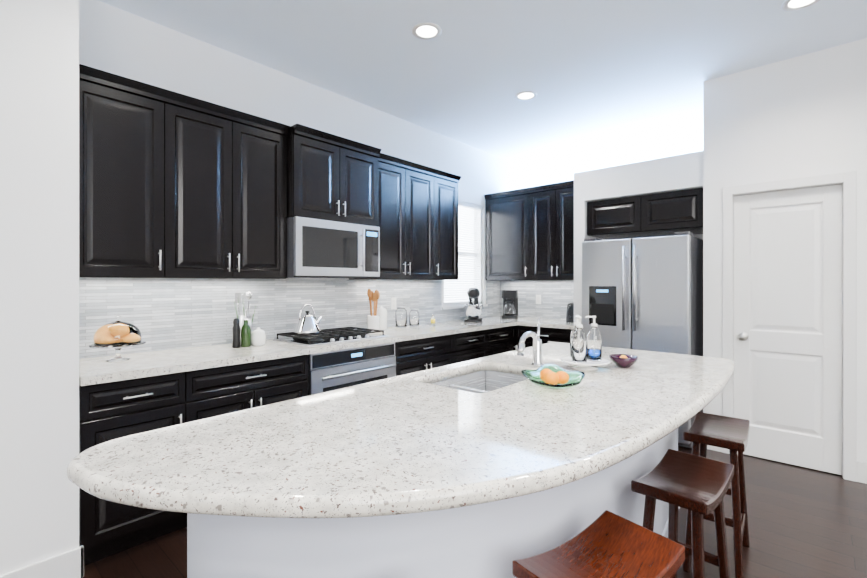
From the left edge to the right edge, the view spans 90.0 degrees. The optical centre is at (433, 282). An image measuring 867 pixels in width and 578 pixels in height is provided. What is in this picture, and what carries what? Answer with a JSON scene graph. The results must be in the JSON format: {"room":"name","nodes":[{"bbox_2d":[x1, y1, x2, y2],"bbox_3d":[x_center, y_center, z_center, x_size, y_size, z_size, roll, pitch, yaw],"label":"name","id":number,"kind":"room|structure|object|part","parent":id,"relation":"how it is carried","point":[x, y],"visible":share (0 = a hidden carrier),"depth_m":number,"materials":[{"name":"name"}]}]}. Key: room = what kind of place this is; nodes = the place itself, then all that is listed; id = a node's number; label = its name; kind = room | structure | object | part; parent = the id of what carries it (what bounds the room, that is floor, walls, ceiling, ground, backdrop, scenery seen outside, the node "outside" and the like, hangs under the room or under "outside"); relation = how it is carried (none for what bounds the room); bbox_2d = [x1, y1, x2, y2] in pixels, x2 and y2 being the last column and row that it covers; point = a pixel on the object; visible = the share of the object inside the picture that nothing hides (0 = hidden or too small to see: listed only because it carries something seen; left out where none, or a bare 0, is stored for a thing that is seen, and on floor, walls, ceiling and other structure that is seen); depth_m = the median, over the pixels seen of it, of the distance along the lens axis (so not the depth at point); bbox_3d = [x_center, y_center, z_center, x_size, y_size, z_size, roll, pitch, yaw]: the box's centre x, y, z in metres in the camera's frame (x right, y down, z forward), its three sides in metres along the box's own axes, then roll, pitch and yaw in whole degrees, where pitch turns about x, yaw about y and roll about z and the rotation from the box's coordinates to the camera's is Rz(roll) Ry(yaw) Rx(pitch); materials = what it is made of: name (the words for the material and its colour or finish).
{"room":"kitchen","nodes":[
{"label":"kitchen","id":0,"kind":"room"},
{"bbox_2d":[0,0,78,574],"bbox_3d":[-3.216,-0.149,0.774,0.760,3.000,3.930,0,0,42],"label":"wall","id":1,"kind":"structure","parent":0,"point":[39,265],"depth_m":1.88,"materials":[{"name":"white paint"}]},
{"bbox_2d":[0,546,83,577],"bbox_3d":[-2.924,1.281,0.524,0.020,0.140,3.945,0,0,42],"label":"baseboard","id":2,"kind":"structure","parent":1,"relation":"attached to","point":[69,564],"depth_m":1.92,"materials":[{"name":"white paint"}]},
{"bbox_2d":[79,0,560,309],"bbox_3d":[0.551,-0.151,5.455,0.150,3.000,8.070,0,0,42],"label":"wall","id":3,"kind":"structure","parent":0,"point":[117,41],"depth_m":3.31,"materials":[{"name":"white paint"}]},
{"bbox_2d":[79,64,289,278],"bbox_3d":[-1.540,-0.565,2.718,0.369,1.070,1.194,0,0,42],"label":"upper cabinet","id":4,"kind":"object","parent":3,"relation":"attached to","point":[172,184],"visible":0.92,"depth_m":2.53,"materials":[{"name":"black wood"}]},
{"bbox_2d":[79,278,498,358],"bbox_3d":[-0.600,0.200,4.042,0.010,0.458,4.425,0,0,42],"label":"backsplash","id":5,"kind":"structure","parent":3,"relation":"attached to","point":[165,313],"depth_m":3.07,"materials":[{"name":"tile"}]},
{"bbox_2d":[391,298,395,308],"bbox_3d":[-0.391,0.202,4.265,0.005,0.115,0.070,0,0,42],"label":"electrical outlet plate","id":6,"kind":"object","parent":5,"relation":"attached to","point":[393,301],"depth_m":4.26,"materials":[{"name":"white paint"}]},
{"bbox_2d":[287,124,381,226],"bbox_3d":[-0.852,-0.783,3.429,0.449,0.635,0.776,0,0,42],"label":"upper cabinet","id":7,"kind":"object","parent":3,"relation":"attached to","point":[331,177],"visible":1,"depth_m":3.25,"materials":[{"name":"black wood"}]},
{"bbox_2d":[287,216,379,277],"bbox_3d":[-0.840,-0.251,3.419,0.477,0.422,0.768,0,0,42],"label":"over-the-range microwave","id":8,"kind":"object","parent":7,"relation":"attached to","point":[318,248],"visible":0.96,"depth_m":3.22,"materials":[{"name":"grey metal"}]},
{"bbox_2d":[349,153,460,279],"bbox_3d":[-0.234,-0.565,4.182,0.369,1.070,1.163,0,0,42],"label":"upper cabinet","id":9,"kind":"object","parent":3,"relation":"attached to","point":[418,214],"visible":0.85,"depth_m":4.05,"materials":[{"name":"black wood"}]},
{"bbox_2d":[444,206,476,301],"bbox_3d":[0.305,-0.348,5.197,0.004,1.155,0.710,0,0,42],"label":"window","id":10,"kind":"structure","parent":3,"relation":"in","point":[468,224],"depth_m":5.29,"materials":[{"name":"white"}]},
{"bbox_2d":[443,201,482,305],"bbox_3d":[0.350,-0.351,5.158,0.045,1.215,0.770,0,0,42],"label":"window blinds","id":11,"kind":"object","parent":10,"relation":"attached to","point":[469,205],"visible":0.5,"depth_m":5.20,"materials":[{"name":"white plastic"}]},
{"bbox_2d":[442,210,487,309],"bbox_3d":[0.339,-0.333,5.168,0.155,1.255,0.860,0,0,42],"label":"window frame","id":12,"kind":"structure","parent":3,"relation":"attached to","point":[452,306],"depth_m":5.42,"materials":[{"name":"white paint"}]},
{"bbox_2d":[83,446,866,577],"bbox_3d":[2.085,1.401,1.452,8.070,0.100,12.000,0,0,42],"label":"floor","id":13,"kind":"structure","parent":0,"point":[804,522],"depth_m":2.32,"materials":[{"name":"brown wood"}]},
{"bbox_2d":[79,371,190,565],"bbox_3d":[-1.703,0.910,2.362,0.600,0.880,0.446,0,0,42],"label":"base cabinet","id":14,"kind":"object","parent":13,"relation":"on","point":[108,411],"depth_m":2.13,"materials":[{"name":"black wood"}]},
{"bbox_2d":[191,355,308,420],"bbox_3d":[-1.304,0.910,2.810,0.600,0.880,0.754,0,0,42],"label":"base cabinet","id":15,"kind":"object","parent":13,"relation":"on","point":[216,391],"depth_m":2.58,"materials":[{"name":"black wood"}]},
{"bbox_2d":[67,341,734,577],"bbox_3d":[0.377,0.891,1.783,1.180,0.920,2.783,0,0,42],"label":"kitchen island","id":16,"kind":"object","parent":13,"relation":"on","point":[493,466],"visible":0.92,"depth_m":1.17,"materials":[{"name":"white stone"}]},
{"bbox_2d":[431,370,526,392],"bbox_3d":[0.236,0.583,2.030,0.460,0.212,0.660,0,0,42],"label":"sink","id":17,"kind":"object","parent":16,"relation":"in","point":[474,381],"depth_m":2.29,"materials":[{"name":"silver metal"}]},
{"bbox_2d":[517,318,543,365],"bbox_3d":[0.491,0.307,2.211,0.066,0.246,0.225,0,0,42],"label":"faucet","id":18,"kind":"object","parent":16,"relation":"on","point":[537,350],"visible":1,"depth_m":2.25,"materials":[{"name":"silver metal"}]},
{"bbox_2d":[521,364,584,389],"bbox_3d":[0.508,0.394,1.809,0.287,0.066,0.369,0,0,42],"label":"dish","id":19,"kind":"object","parent":16,"relation":"on","point":[551,376],"visible":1,"depth_m":1.79,"materials":[{"name":"green glass"}]},
{"bbox_2d":[560,315,610,370],"bbox_3d":[0.765,0.298,2.188,0.239,0.264,0.239,0,0,42],"label":"soap tray","id":20,"kind":"object","parent":16,"relation":"on","point":[585,353],"visible":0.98,"depth_m":2.16,"materials":[{"name":"white ceramic"}]},
{"bbox_2d":[572,316,586,362],"bbox_3d":[0.723,0.279,2.151,0.073,0.227,0.072,0,0,42],"label":"soap bottle","id":21,"kind":"object","parent":20,"relation":"on","point":[579,339],"depth_m":2.12,"materials":[{"name":"clear glass"}]},
{"bbox_2d":[585,316,601,361],"bbox_3d":[0.813,0.279,2.198,0.076,0.227,0.072,0,0,42],"label":"soap bottle","id":22,"kind":"object","parent":20,"relation":"on","point":[594,339],"depth_m":2.17,"materials":[{"name":"clear glass"}]},
{"bbox_2d":[609,354,638,367],"bbox_3d":[0.972,0.401,2.217,0.140,0.058,0.140,0,0,42],"label":"bowl","id":23,"kind":"object","parent":16,"relation":"on","point":[623,360],"visible":1,"depth_m":2.18,"materials":[{"name":"purple ceramic"}]},
{"bbox_2d":[395,334,454,375],"bbox_3d":[-0.283,0.910,3.954,0.600,0.880,0.760,0,0,42],"label":"base cabinet","id":24,"kind":"object","parent":13,"relation":"on","point":[416,355],"depth_m":3.73,"materials":[{"name":"black wood"}]},
{"bbox_2d":[307,342,395,394],"bbox_3d":[-0.735,0.860,3.328,0.602,0.771,0.768,0,0,42],"label":"built-in oven","id":25,"kind":"object","parent":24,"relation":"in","point":[334,370],"visible":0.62,"depth_m":3.12,"materials":[{"name":"grey metal"}]},
{"bbox_2d":[455,329,490,362],"bbox_3d":[0.147,0.910,4.435,0.600,0.880,0.530,0,0,42],"label":"base cabinet","id":26,"kind":"object","parent":13,"relation":"on","point":[474,344],"depth_m":4.25,"materials":[{"name":"black wood"}]},
{"bbox_2d":[491,325,516,354],"bbox_3d":[0.507,0.909,4.839,0.600,0.880,0.553,0,0,42],"label":"base cabinet","id":27,"kind":"object","parent":13,"relation":"on","point":[503,339],"depth_m":4.67,"materials":[{"name":"black wood"}]},
{"bbox_2d":[79,316,534,385],"bbox_3d":[-0.366,0.450,3.833,0.635,0.040,4.424,0,0,42],"label":"countertop","id":28,"kind":"structure","parent":27,"relation":"on","point":[95,370],"depth_m":2.64,"materials":[{"name":"white stone"}]},
{"bbox_2d":[89,315,145,361],"bbox_3d":[-1.755,0.305,2.412,0.260,0.250,0.260,0,0,42],"label":"cake stand","id":29,"kind":"object","parent":28,"relation":"on","point":[118,335],"visible":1,"depth_m":2.35,"materials":[{"name":"clear glass"}]},
{"bbox_2d":[232,318,240,347],"bbox_3d":[-1.315,0.332,2.891,0.052,0.195,0.052,0,0,42],"label":"pepper mill","id":30,"kind":"object","parent":28,"relation":"on","point":[236,334],"visible":1,"depth_m":2.87,"materials":[{"name":"black plastic"}]},
{"bbox_2d":[234,292,255,344],"bbox_3d":[-1.315,0.246,3.025,0.090,0.366,0.142,0,0,42],"label":"utensil caddy","id":31,"kind":"object","parent":28,"relation":"on","point":[248,296],"visible":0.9,"depth_m":3.01,"materials":[{"name":"grey"}]},
{"bbox_2d":[241,320,250,346],"bbox_3d":[-1.267,0.339,2.929,0.064,0.182,0.064,0,0,42],"label":"oil bottle","id":32,"kind":"object","parent":28,"relation":"on","point":[245,335],"visible":0.98,"depth_m":2.90,"materials":[{"name":"green glass"}]},
{"bbox_2d":[251,327,265,345],"bbox_3d":[-1.207,0.367,2.989,0.100,0.125,0.100,0,0,42],"label":"jar","id":33,"kind":"object","parent":28,"relation":"on","point":[258,336],"visible":1,"depth_m":2.95,"materials":[{"name":"white ceramic"}]},
{"bbox_2d":[272,327,387,345],"bbox_3d":[-0.790,0.405,3.378,0.500,0.048,0.725,0,0,42],"label":"cooktop","id":34,"kind":"object","parent":28,"relation":"in","point":[338,335],"visible":0.98,"depth_m":3.26,"materials":[{"name":"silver metal"}]},
{"bbox_2d":[294,304,321,333],"bbox_3d":[-0.954,0.270,3.326,0.204,0.221,0.234,0,0,42],"label":"kettle","id":35,"kind":"object","parent":34,"relation":"on","point":[307,323],"visible":1,"depth_m":3.26,"materials":[{"name":"silver metal"}]},
{"bbox_2d":[367,289,379,329],"bbox_3d":[-0.533,0.240,3.872,0.120,0.379,0.131,0,0,42],"label":"utensil crock","id":36,"kind":"object","parent":28,"relation":"on","point":[373,320],"visible":0.92,"depth_m":3.83,"materials":[{"name":"white ceramic"}]},
{"bbox_2d":[377,306,386,329],"bbox_3d":[-0.486,0.320,4.014,0.116,0.218,0.116,0,0,42],"label":"canister","id":37,"kind":"object","parent":28,"relation":"on","point":[381,311],"visible":0.77,"depth_m":3.96,"materials":[{"name":"white ceramic"}]},
{"bbox_2d":[395,306,406,327],"bbox_3d":[-0.311,0.327,4.166,0.110,0.204,0.110,0,0,42],"label":"glass jar","id":38,"kind":"object","parent":28,"relation":"on","point":[400,316],"visible":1,"depth_m":4.12,"materials":[{"name":"white"}]},
{"bbox_2d":[409,309,418,326],"bbox_3d":[-0.190,0.342,4.286,0.100,0.174,0.100,0,0,42],"label":"glass jar","id":39,"kind":"object","parent":28,"relation":"on","point":[413,317],"visible":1,"depth_m":4.24,"materials":[{"name":"white"}]},
{"bbox_2d":[431,315,434,324],"bbox_3d":[-0.005,0.375,4.389,0.045,0.107,0.045,0,0,42],"label":"bottle","id":40,"kind":"object","parent":28,"relation":"on","point":[432,320],"visible":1,"depth_m":4.37,"materials":[{"name":"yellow glass"}]},
{"bbox_2d":[464,287,482,322],"bbox_3d":[0.441,0.238,4.833,0.285,0.382,0.320,0,0,42],"label":"stand mixer","id":41,"kind":"object","parent":28,"relation":"on","point":[473,308],"visible":1,"depth_m":4.71,"materials":[{"name":"black plastic"}]},
{"bbox_2d":[502,290,517,318],"bbox_3d":[0.926,0.256,5.260,0.180,0.345,0.267,0,0,17],"label":"coffee maker","id":42,"kind":"object","parent":28,"relation":"on","point":[510,304],"visible":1,"depth_m":5.19,"materials":[{"name":"black plastic"}]},
{"bbox_2d":[516,325,572,348],"bbox_3d":[1.366,0.909,4.830,0.690,0.880,0.633,0,0,42],"label":"base cabinet","id":43,"kind":"object","parent":13,"relation":"on","point":[555,335],"visible":0.23,"depth_m":4.61,"materials":[{"name":"black wood"}]},
{"bbox_2d":[515,318,573,328],"bbox_3d":[1.377,0.449,4.813,0.660,0.040,0.642,0,0,42],"label":"countertop","id":44,"kind":"structure","parent":43,"relation":"on","point":[544,322],"depth_m":4.70,"materials":[{"name":"white stone"}]},
{"bbox_2d":[566,302,573,321],"bbox_3d":[1.527,0.322,4.769,0.156,0.214,0.214,0,0,42],"label":"electric kettle","id":45,"kind":"object","parent":44,"relation":"on","point":[570,313],"visible":0.58,"depth_m":4.73,"materials":[{"name":"black plastic"}]},
{"bbox_2d":[512,510,684,577],"bbox_3d":[0.436,1.027,1.128,0.445,0.648,0.235,0,0,-36],"label":"stool","id":46,"kind":"object","parent":13,"relation":"on","point":[606,544],"visible":1,"depth_m":1.15,"materials":[{"name":"brown wood"}]},
{"bbox_2d":[582,231,702,447],"bbox_3d":[1.974,0.468,4.040,0.882,1.763,0.946,0,0,42],"label":"fridge","id":47,"kind":"object","parent":13,"relation":"on","point":[645,294],"visible":0.46,"depth_m":3.67,"materials":[{"name":"grey metal"}]},
{"bbox_3d":[1.681,0.189,3.712,0.738,1.014,0.066,0,0,42],"label":"handle","id":48,"kind":"part","parent":47,"relation":"part of","materials":[{"name":"silver metal"}]},
{"bbox_2d":[631,449,733,577],"bbox_3d":[0.932,1.026,1.610,0.235,0.648,0.445,0,0,45],"label":"stool","id":49,"kind":"object","parent":13,"relation":"on","point":[698,486],"visible":0.94,"depth_m":1.59,"materials":[{"name":"brown wood"}]},
{"bbox_2d":[683,412,749,577],"bbox_3d":[1.399,1.026,2.132,0.235,0.648,0.445,0,0,39],"label":"stool","id":50,"kind":"object","parent":13,"relation":"on","point":[731,434],"visible":0.81,"depth_m":2.04,"materials":[{"name":"brown wood"}]},
{"bbox_2d":[99,0,866,181],"bbox_3d":[2.085,-1.699,1.451,8.070,0.100,12.000,0,0,42],"label":"ceiling","id":51,"kind":"structure","parent":0,"point":[610,83],"depth_m":3.13,"materials":[{"name":"white paint"}]},
{"bbox_2d":[412,22,441,39],"bbox_3d":[-0.044,-1.647,2.842,0.196,0.006,0.196,0,0,42],"label":"recessed light","id":52,"kind":"object","parent":51,"relation":"in","point":[428,31],"visible":1,"depth_m":2.84,"materials":[{"name":"white paint"}]},
{"bbox_2d":[515,91,536,100],"bbox_3d":[0.814,-1.647,3.819,0.196,0.006,0.196,0,0,42],"label":"recessed light","id":53,"kind":"object","parent":51,"relation":"in","point":[525,95],"visible":1,"depth_m":3.81,"materials":[{"name":"white paint"}]},
{"bbox_2d":[782,0,819,10],"bbox_3d":[2.155,-1.647,2.528,0.196,0.006,0.196,0,0,42],"label":"recessed light","id":54,"kind":"object","parent":51,"relation":"in","point":[791,5],"visible":1,"depth_m":2.57,"materials":[{"name":"white paint"}]},
{"bbox_2d":[517,234,702,280],"bbox_3d":[1.823,0.124,4.943,2.430,2.450,0.140,0,0,42],"label":"wall","id":55,"kind":"structure","parent":0,"point":[699,236],"depth_m":4.20,"materials":[{"name":"white paint"}]},
{"bbox_2d":[484,192,527,279],"bbox_3d":[0.990,-0.548,5.368,0.615,1.035,0.330,0,0,42],"label":"upper cabinet","id":56,"kind":"object","parent":55,"relation":"attached to","point":[506,214],"depth_m":5.24,"materials":[{"name":"black wood"}]},
{"bbox_2d":[499,280,573,319],"bbox_3d":[1.364,0.199,5.250,1.260,0.458,0.010,0,0,42],"label":"backsplash","id":57,"kind":"structure","parent":55,"relation":"attached to","point":[555,294],"depth_m":5.28,"materials":[{"name":"tile"}]},
{"bbox_2d":[536,295,540,303],"bbox_3d":[1.284,0.202,5.308,0.070,0.115,0.006,0,0,42],"label":"electrical outlet plate","id":58,"kind":"object","parent":57,"relation":"attached to","point":[538,297],"depth_m":5.31,"materials":[{"name":"white paint"}]},
{"bbox_2d":[528,184,573,279],"bbox_3d":[1.472,-0.548,4.938,0.677,1.035,0.330,0,0,42],"label":"upper cabinet","id":59,"kind":"object","parent":55,"relation":"attached to","point":[529,233],"depth_m":4.85,"materials":[{"name":"black wood"}]},
{"bbox_2d":[574,151,702,327],"bbox_3d":[2.045,0.125,4.215,1.130,2.450,0.650,0,0,42],"label":"wall","id":60,"kind":"structure","parent":0,"point":[672,173],"depth_m":4.02,"materials":[{"name":"white paint"}]},
{"bbox_2d":[587,188,702,239],"bbox_3d":[2.096,-0.638,4.189,1.010,0.335,0.600,0,0,42],"label":"upper cabinet","id":61,"kind":"object","parent":60,"relation":"attached to","point":[659,214],"visible":0.81,"depth_m":3.96,"materials":[{"name":"black wood"}]},
{"bbox_2d":[703,38,866,462],"bbox_3d":[4.885,-0.150,2.539,5.340,3.000,2.050,0,0,42],"label":"wall","id":62,"kind":"structure","parent":0,"point":[802,116],"depth_m":3.20,"materials":[{"name":"white paint"}]},
{"bbox_2d":[707,445,866,483],"bbox_3d":[4.208,1.281,1.793,5.355,0.140,0.065,0,0,42],"label":"baseboard","id":63,"kind":"structure","parent":62,"relation":"attached to","point":[861,472],"depth_m":2.93,"materials":[{"name":"white paint"}]},
{"bbox_2d":[734,184,842,474],"bbox_3d":[2.610,0.328,3.221,0.630,2.033,0.101,0,0,42],"label":"pantry door","id":64,"kind":"structure","parent":62,"relation":"in","point":[788,330],"depth_m":3.21,"materials":[{"name":"white paint"}]},
{"bbox_2d":[722,171,856,481],"bbox_3d":[2.623,0.295,3.238,0.765,2.110,0.117,0,0,42],"label":"door frame","id":65,"kind":"structure","parent":62,"relation":"attached to","point":[849,323],"depth_m":2.98,"materials":[{"name":"white paint"}]}
]}

